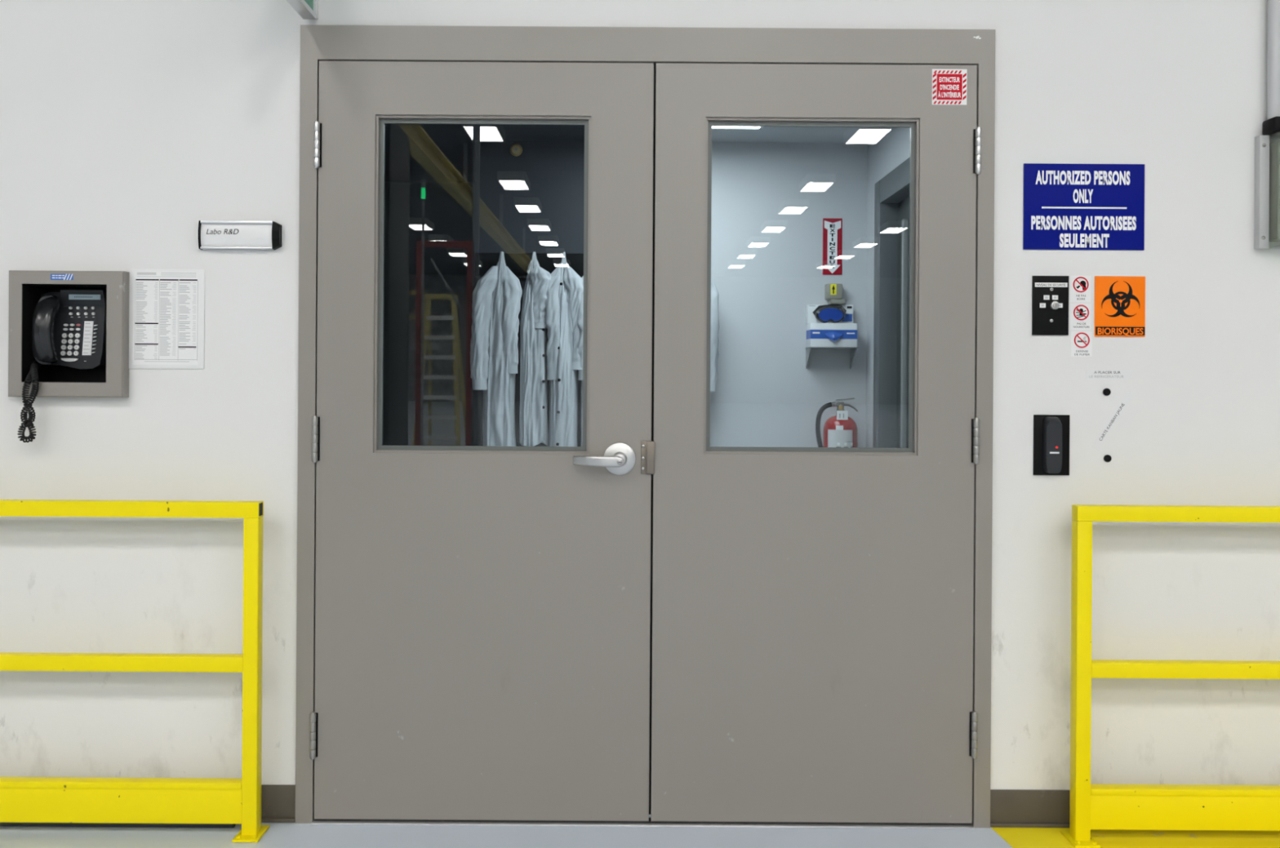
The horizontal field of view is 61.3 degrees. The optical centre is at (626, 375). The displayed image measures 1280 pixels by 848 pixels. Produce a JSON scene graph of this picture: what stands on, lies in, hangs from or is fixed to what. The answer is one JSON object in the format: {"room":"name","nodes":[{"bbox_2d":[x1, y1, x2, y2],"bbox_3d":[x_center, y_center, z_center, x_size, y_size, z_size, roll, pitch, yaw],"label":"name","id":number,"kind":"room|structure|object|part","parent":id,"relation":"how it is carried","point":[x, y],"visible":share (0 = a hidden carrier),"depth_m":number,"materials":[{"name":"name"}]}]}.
{"room":"industrial facility corridor","nodes":[
{"label":"industrial facility corridor","id":0,"kind":"room"},
{"bbox_2d":[382,182,474,445],"bbox_3d":[-1.633,0.030,6.650,1.735,2.420,0.100,0,0,0],"label":"window","id":1,"kind":"structure","parent":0,"point":[428,392],"depth_m":6.60,"materials":[{"name":"grey"}]},
{"bbox_2d":[384,124,884,182],"bbox_3d":[-0.592,-1.223,4.933,4.000,0.100,3.535,0,0,0],"label":"ceiling","id":2,"kind":"structure","parent":0,"point":[414,153],"depth_m":5.34,"materials":[{"name":"grey stone"}]},
{"bbox_2d":[711,126,764,128],"bbox_3d":[0.258,-1.150,4.345,0.740,0.034,1.250,0,0,0],"label":"recessed light","id":3,"kind":"object","parent":2,"relation":"in","point":[729,127],"visible":0.07,"depth_m":4.94,"materials":[{"name":"white plastic"}]},
{"bbox_2d":[0,0,1279,790],"bbox_3d":[0.011,-1.624,3.090,26.000,5.750,0.150,0,0,0],"label":"wall","id":4,"kind":"structure","parent":0,"point":[126,126],"depth_m":3.02,"materials":[{"name":"paint"}]},
{"bbox_2d":[8,270,128,397],"bbox_3d":[-1.547,-0.114,3.051,0.319,0.349,0.148,0,0,0],"label":"box","id":5,"kind":"object","parent":4,"relation":"attached to","point":[26,288],"visible":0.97,"depth_m":2.98,"materials":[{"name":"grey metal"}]},
{"bbox_2d":[17,289,106,442],"bbox_3d":[-1.588,-0.028,3.033,0.212,0.427,0.181,0,0,0],"label":"telephone","id":6,"kind":"object","parent":5,"relation":"in","point":[68,326],"visible":1,"depth_m":3.07,"materials":[{"name":"black plastic"}]},
{"bbox_3d":[-1.655,0.069,3.002,0.053,0.233,0.124,0,0,-22],"label":"coiled cord","id":7,"kind":"part","parent":6,"relation":"part of","materials":[{"name":"black plastic"}]},
{"bbox_2d":[128,269,204,368],"bbox_3d":[-1.282,-0.157,3.013,0.210,0.278,0.005,0,0,0],"label":"list","id":8,"kind":"object","parent":4,"relation":"attached to","point":[166,307],"visible":1,"depth_m":3.01,"materials":[{"name":"white paper"}]},
{"bbox_2d":[198,220,281,250],"bbox_3d":[-1.074,-0.390,3.003,0.225,0.080,0.024,0,0,0],"label":"name plate","id":9,"kind":"object","parent":4,"relation":"attached to","point":[212,234],"visible":1,"depth_m":3.00,"materials":[{"name":"silver metal"}]},
{"bbox_2d":[261,784,295,822],"bbox_3d":[-6.964,1.154,3.008,12.087,0.102,0.014,0,0,0],"label":"baseboard","id":10,"kind":"structure","parent":4,"relation":"attached to","point":[277,801],"depth_m":3.01,"materials":[{"name":"plastic"}]},
{"bbox_2d":[286,0,318,19],"bbox_3d":[-0.877,-1.102,2.797,0.037,0.230,0.435,0,0,0],"label":"exit sign","id":11,"kind":"object","parent":4,"relation":"attached to","point":[306,9],"visible":1,"depth_m":2.94,"materials":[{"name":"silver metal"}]},
{"bbox_2d":[309,61,654,821],"bbox_3d":[-0.396,0.183,2.992,0.951,2.107,0.117,0,0,0],"label":"door","id":12,"kind":"structure","parent":4,"relation":"in","point":[482,613],"depth_m":3.00,"materials":[{"name":"grey metal"}]},
{"bbox_3d":[-0.072,0.232,2.961,0.149,0.042,0.056,0,0,0],"label":"lever","id":13,"kind":"part","parent":12,"relation":"part of","materials":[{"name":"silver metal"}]},
{"bbox_3d":[-0.019,0.232,2.995,0.090,0.090,0.014,0,0,0],"label":"lever handle","id":14,"kind":"part","parent":12,"relation":"part of","materials":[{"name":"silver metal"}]},
{"bbox_2d":[294,25,995,827],"bbox_3d":[0.053,0.142,3.080,1.931,2.218,0.160,0,0,0],"label":"door frame","id":15,"kind":"structure","parent":4,"relation":"attached to","point":[318,43],"depth_m":3.00,"materials":[{"name":"metal"}]},
{"bbox_2d":[648,62,981,823],"bbox_3d":[0.519,0.189,3.018,0.918,2.107,0.068,0,0,0],"label":"door","id":16,"kind":"structure","parent":4,"relation":"in","point":[811,608],"depth_m":3.00,"materials":[{"name":"grey metal"}]},
{"bbox_2d":[932,69,967,105],"bbox_3d":[0.898,-0.801,3.001,0.097,0.099,0.001,0,0,0],"label":"sticker","id":17,"kind":"object","parent":16,"relation":"attached to","point":[948,86],"visible":1,"depth_m":3.00,"materials":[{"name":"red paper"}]},
{"bbox_2d":[990,789,1070,827],"bbox_3d":[7.002,1.246,3.008,11.980,0.102,0.014,0,0,0],"label":"baseboard","id":18,"kind":"structure","parent":4,"relation":"attached to","point":[1009,808],"depth_m":3.01,"materials":[{"name":"plastic"}]},
{"bbox_2d":[1031,275,1068,335],"bbox_3d":[1.183,-0.194,3.006,0.100,0.165,0.017,0,0,0],"label":"switch","id":19,"kind":"object","parent":4,"relation":"attached to","point":[1050,294],"visible":1,"depth_m":3.01,"materials":[{"name":"black plastic"}]},
{"bbox_2d":[1033,414,1070,475],"bbox_3d":[1.186,0.195,3.000,0.100,0.169,0.029,0,0,0],"label":"card reader","id":20,"kind":"object","parent":4,"relation":"attached to","point":[1051,432],"visible":1,"depth_m":3.01,"materials":[{"name":"black plastic"}]},
{"bbox_2d":[1070,275,1090,302],"bbox_3d":[1.267,-0.241,3.014,0.058,0.074,0.002,0,0,0],"label":"sticker","id":21,"kind":"object","parent":4,"relation":"attached to","point":[1080,286],"visible":1,"depth_m":3.02,"materials":[{"name":"white paper"}]},
{"bbox_2d":[1070,303,1091,329],"bbox_3d":[1.269,-0.163,3.014,0.058,0.074,0.002,0,0,0],"label":"sticker","id":22,"kind":"object","parent":4,"relation":"attached to","point":[1080,313],"visible":1,"depth_m":3.02,"materials":[{"name":"white paper"}]},
{"bbox_2d":[1071,331,1092,356],"bbox_3d":[1.270,-0.087,3.014,0.058,0.072,0.002,0,0,0],"label":"sticker","id":23,"kind":"object","parent":4,"relation":"attached to","point":[1081,341],"visible":1,"depth_m":3.02,"materials":[{"name":"white paper"}]},
{"bbox_2d":[1022,163,1144,250],"bbox_3d":[1.276,-0.470,3.013,0.337,0.240,0.004,0,0,0],"label":"warning sign","id":24,"kind":"object","parent":4,"relation":"attached to","point":[1067,206],"visible":1,"depth_m":3.01,"materials":[{"name":"blue plastic"}]},
{"bbox_2d":[1102,388,1111,395],"bbox_3d":[1.340,0.047,3.013,0.021,0.021,0.005,0,0,0],"label":"round magnet","id":25,"kind":"object","parent":4,"relation":"attached to","point":[1106,392],"visible":1,"depth_m":3.01,"materials":[{"name":"black plastic"}]},
{"bbox_2d":[1103,454,1111,462],"bbox_3d":[1.342,0.232,3.013,0.021,0.021,0.005,0,0,0],"label":"round magnet","id":26,"kind":"object","parent":4,"relation":"attached to","point":[1107,458],"visible":1,"depth_m":3.01,"materials":[{"name":"black plastic"}]},
{"bbox_2d":[1085,369,1132,379],"bbox_3d":[1.347,-0.002,3.015,0.130,0.028,0.001,0,0,0],"label":"label strip","id":27,"kind":"object","parent":4,"relation":"attached to","point":[1090,374],"visible":1,"depth_m":3.02,"materials":[{"name":"white paper"}]},
{"bbox_2d":[1092,390,1134,450],"bbox_3d":[1.359,0.126,3.015,0.118,0.171,0.001,0,0,0],"label":"tape","id":28,"kind":"object","parent":4,"relation":"attached to","point":[1129,395],"visible":1,"depth_m":3.02,"materials":[{"name":"white paper"}]},
{"bbox_2d":[1094,275,1145,337],"bbox_3d":[1.377,-0.192,3.013,0.141,0.169,0.004,0,0,0],"label":"sign","id":29,"kind":"object","parent":4,"relation":"attached to","point":[1119,301],"visible":1,"depth_m":3.01,"materials":[{"name":"orange plastic"}]},
{"bbox_2d":[1253,135,1279,248],"bbox_3d":[1.852,-0.508,2.969,0.200,0.312,0.093,0,0,0],"label":"electrical box","id":30,"kind":"object","parent":4,"relation":"attached to","point":[1267,155],"visible":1,"depth_m":2.99,"materials":[{"name":"grey paint"}]},
{"bbox_2d":[1262,116,1279,136],"bbox_3d":[1.828,-0.687,2.979,0.112,0.044,0.071,0,0,0],"label":"junction box","id":31,"kind":"object","parent":30,"relation":"on","point":[1271,127],"visible":1,"depth_m":2.97,"materials":[{"name":"black plastic"}]},
{"bbox_2d":[1266,0,1279,119],"bbox_3d":[1.806,-2.598,2.995,0.033,3.778,0.040,0,0,0],"label":"conduit pipe","id":32,"kind":"object","parent":4,"relation":"attached to","point":[1273,6],"visible":0.88,"depth_m":2.98,"materials":[{"name":"grey paint"}]},
{"bbox_2d":[0,822,1279,847],"bbox_3d":[-0.009,1.300,-17.800,26.000,0.101,50.400,0,0,0],"label":"floor","id":33,"kind":"structure","parent":0,"point":[278,835],"depth_m":2.92,"materials":[{"name":"grey concrete"}]},
{"bbox_2d":[0,822,235,827],"bbox_3d":[-1.993,1.223,2.970,1.830,0.029,0.029,0,0,0],"label":"pipe","id":34,"kind":"object","parent":33,"relation":"on","point":[2,824],"visible":0.41,"depth_m":2.96,"materials":[{"name":"metal"}]},
{"bbox_2d":[0,499,269,842],"bbox_3d":[-1.866,0.787,2.921,1.777,0.901,0.098,0,0,0],"label":"guard railing","id":35,"kind":"object","parent":33,"relation":"on","point":[22,799],"visible":1,"depth_m":2.90,"materials":[{"name":"yellow metal"}]},
{"bbox_3d":[-1.869,1.147,2.921,1.668,0.112,0.039,0,0,0],"label":"toe plate","id":36,"kind":"part","parent":35,"relation":"part of","materials":[{"name":"yellow metal"}]},
{"bbox_3d":[-1.866,0.774,2.922,1.668,0.042,0.037,0,0,0],"label":"rail","id":37,"kind":"part","parent":35,"relation":"part of","materials":[{"name":"yellow metal"}]},
{"bbox_3d":[-1.863,0.357,2.922,1.750,0.041,0.041,0,0,0],"label":"rail","id":38,"kind":"part","parent":35,"relation":"part of","materials":[{"name":"yellow metal"}]},
{"bbox_3d":[-1.015,1.237,2.921,0.068,0.013,0.098,0,0,0],"label":"plate","id":39,"kind":"part","parent":35,"relation":"part of","materials":[{"name":"yellow metal"}]},
{"bbox_3d":[-1.012,0.811,2.922,0.041,0.855,0.041,0,0,0],"label":"post","id":40,"kind":"part","parent":35,"relation":"part of","materials":[{"name":"yellow metal"}]},
{"bbox_2d":[311,814,974,829],"bbox_3d":[0.046,1.246,3.069,1.837,0.010,0.162,0,0,0],"label":"threshold","id":41,"kind":"object","parent":33,"relation":"on","point":[316,821],"visible":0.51,"depth_m":3.00,"materials":[{"name":"silver metal"}]},
{"bbox_2d":[1060,504,1279,847],"bbox_3d":[2.085,0.811,2.921,1.777,0.906,0.098,0,0,0],"label":"guard railing","id":42,"kind":"object","parent":33,"relation":"on","point":[1092,806],"visible":1,"depth_m":2.90,"materials":[{"name":"yellow metal"}]},
{"bbox_3d":[1.227,1.252,2.921,0.068,0.013,0.098,0,0,0],"label":"plate","id":43,"kind":"part","parent":42,"relation":"part of","materials":[{"name":"yellow metal"}]},
{"bbox_3d":[1.230,0.823,2.922,0.041,0.860,0.041,0,0,0],"label":"post","id":44,"kind":"part","parent":42,"relation":"part of","materials":[{"name":"yellow metal"}]},
{"bbox_3d":[2.087,0.378,2.922,1.750,0.041,0.041,0,0,0],"label":"rail","id":45,"kind":"part","parent":42,"relation":"part of","materials":[{"name":"yellow metal"}]},
{"bbox_3d":[2.082,1.173,2.921,1.668,0.112,0.039,0,0,0],"label":"toe plate","id":46,"kind":"part","parent":42,"relation":"part of","materials":[{"name":"yellow metal"}]},
{"bbox_3d":[2.085,0.800,2.922,1.668,0.042,0.037,0,0,0],"label":"rail","id":47,"kind":"part","parent":42,"relation":"part of","materials":[{"name":"yellow metal"}]},
{"bbox_2d":[472,140,867,447],"bbox_3d":[0.267,0.043,5.450,2.065,2.420,0.100,0,0,0],"label":"wall","id":48,"kind":"structure","parent":0,"point":[771,201],"depth_m":5.40,"materials":[{"name":"paint"}]},
{"bbox_2d":[509,143,522,156],"bbox_3d":[-0.549,-1.122,5.380,0.064,0.064,0.040,0,0,0],"label":"bell","id":49,"kind":"object","parent":48,"relation":"attached to","point":[516,149],"visible":1,"depth_m":5.37,"materials":[{"name":"grey metal"}]},
{"bbox_2d":[475,253,583,277],"bbox_3d":[-0.175,-0.546,5.359,1.157,0.120,0.083,0,0,0],"label":"coat rack","id":50,"kind":"object","parent":48,"relation":"attached to","point":[517,263],"visible":0.16,"depth_m":5.38,"materials":[{"name":"black plastic"}]},
{"bbox_2d":[470,251,522,446],"bbox_3d":[-0.640,-0.027,5.253,0.237,1.154,0.199,0,0,-22],"label":"lab coat","id":51,"kind":"object","parent":50,"relation":"hanging from","point":[497,295],"visible":0.91,"depth_m":5.21,"materials":[{"name":"grey fabric"}]},
{"bbox_2d":[519,251,551,446],"bbox_3d":[-0.448,-0.127,5.275,0.144,0.951,0.192,0,0,-12],"label":"lab coat","id":52,"kind":"object","parent":50,"relation":"hanging from","point":[533,415],"visible":0.97,"depth_m":5.22,"materials":[{"name":"grey fabric"}]},
{"bbox_2d":[544,252,583,446],"bbox_3d":[-0.294,-0.014,5.279,0.211,1.174,0.192,0,0,0],"label":"lab coat","id":53,"kind":"object","parent":50,"relation":"hanging from","point":[565,290],"visible":0.85,"depth_m":5.21,"materials":[{"name":"grey fabric"}]},
{"bbox_2d":[577,275,583,446],"bbox_3d":[-0.158,-0.034,5.287,0.161,1.133,0.204,0,0,0],"label":"lab coat","id":54,"kind":"object","parent":50,"relation":"hanging from","point":[580,311],"visible":0.06,"depth_m":5.20,"materials":[{"name":"grey fabric"}]},
{"bbox_2d":[710,278,719,391],"bbox_3d":[0.345,-0.030,5.261,0.166,1.133,0.221,0,0,-35],"label":"lab coat","id":55,"kind":"object","parent":50,"relation":"hanging from","point":[714,340],"visible":0.06,"depth_m":5.21,"materials":[{"name":"grey fabric"}]},
{"bbox_2d":[804,346,858,368],"bbox_3d":[1.011,-0.084,5.325,0.237,0.105,0.150,0,0,0],"label":"wall shelf","id":56,"kind":"object","parent":48,"relation":"attached to","point":[852,349],"visible":1,"depth_m":5.32,"materials":[{"name":"grey metal"}]},
{"bbox_2d":[806,323,857,347],"bbox_3d":[1.011,-0.196,5.317,0.227,0.116,0.143,0,0,0],"label":"carton","id":57,"kind":"object","parent":56,"relation":"on","point":[818,335],"visible":1,"depth_m":5.26,"materials":[{"name":"white cardboard"}]},
{"bbox_2d":[805,304,853,324],"bbox_3d":[1.009,-0.302,5.370,0.226,0.094,0.051,0,0,0],"label":"carton","id":58,"kind":"object","parent":57,"relation":"on","point":[810,317],"visible":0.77,"depth_m":5.34,"materials":[{"name":"white cardboard"}]},
{"bbox_2d":[813,304,846,323],"bbox_3d":[1.001,-0.304,5.309,0.166,0.096,0.061,0,0,0],"label":"goggles","id":59,"kind":"object","parent":57,"relation":"on","point":[822,313],"visible":1,"depth_m":5.28,"materials":[{"name":"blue plastic"}]},
{"bbox_2d":[822,217,842,275],"bbox_3d":[1.030,-0.643,5.397,0.096,0.282,0.005,0,0,0],"label":"arrow sign","id":60,"kind":"object","parent":48,"relation":"attached to","point":[832,228],"visible":1,"depth_m":5.40,"materials":[{"name":"red plastic"}]},
{"bbox_2d":[824,283,844,305],"bbox_3d":[1.035,-0.403,5.362,0.089,0.102,0.075,0,0,0],"label":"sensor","id":61,"kind":"object","parent":48,"relation":"attached to","point":[833,291],"visible":0.99,"depth_m":5.34,"materials":[{"name":"grey plastic"}]},
{"bbox_2d":[815,398,857,447],"bbox_3d":[1.048,0.395,5.301,0.173,0.567,0.190,0,0,41],"label":"fire extinguisher","id":62,"kind":"object","parent":48,"relation":"attached to","point":[840,430],"visible":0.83,"depth_m":5.24,"materials":[{"name":"red metal"}]},
{"bbox_3d":[1.073,0.119,5.297,0.090,0.015,0.020,0,0,0],"label":"lever","id":63,"kind":"part","parent":62,"relation":"part of","materials":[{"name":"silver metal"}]},
{"bbox_3d":[1.098,0.158,5.297,0.078,0.042,0.019,0,0,0],"label":"carry handle","id":64,"kind":"part","parent":62,"relation":"part of","materials":[{"name":"silver metal"}]},
{"bbox_2d":[866,127,910,447],"bbox_3d":[1.250,0.049,4.282,0.100,2.420,2.235,0,0,0],"label":"wall","id":65,"kind":"structure","parent":0,"point":[890,148],"depth_m":5.27,"materials":[{"name":"paint"}]},
{"bbox_2d":[872,156,910,448],"bbox_3d":[1.236,0.174,4.575,0.125,2.170,1.130,0,0,0],"label":"door","id":66,"kind":"structure","parent":65,"relation":"in","point":[891,192],"depth_m":5.03,"materials":[{"name":"grey metal"}]}
]}

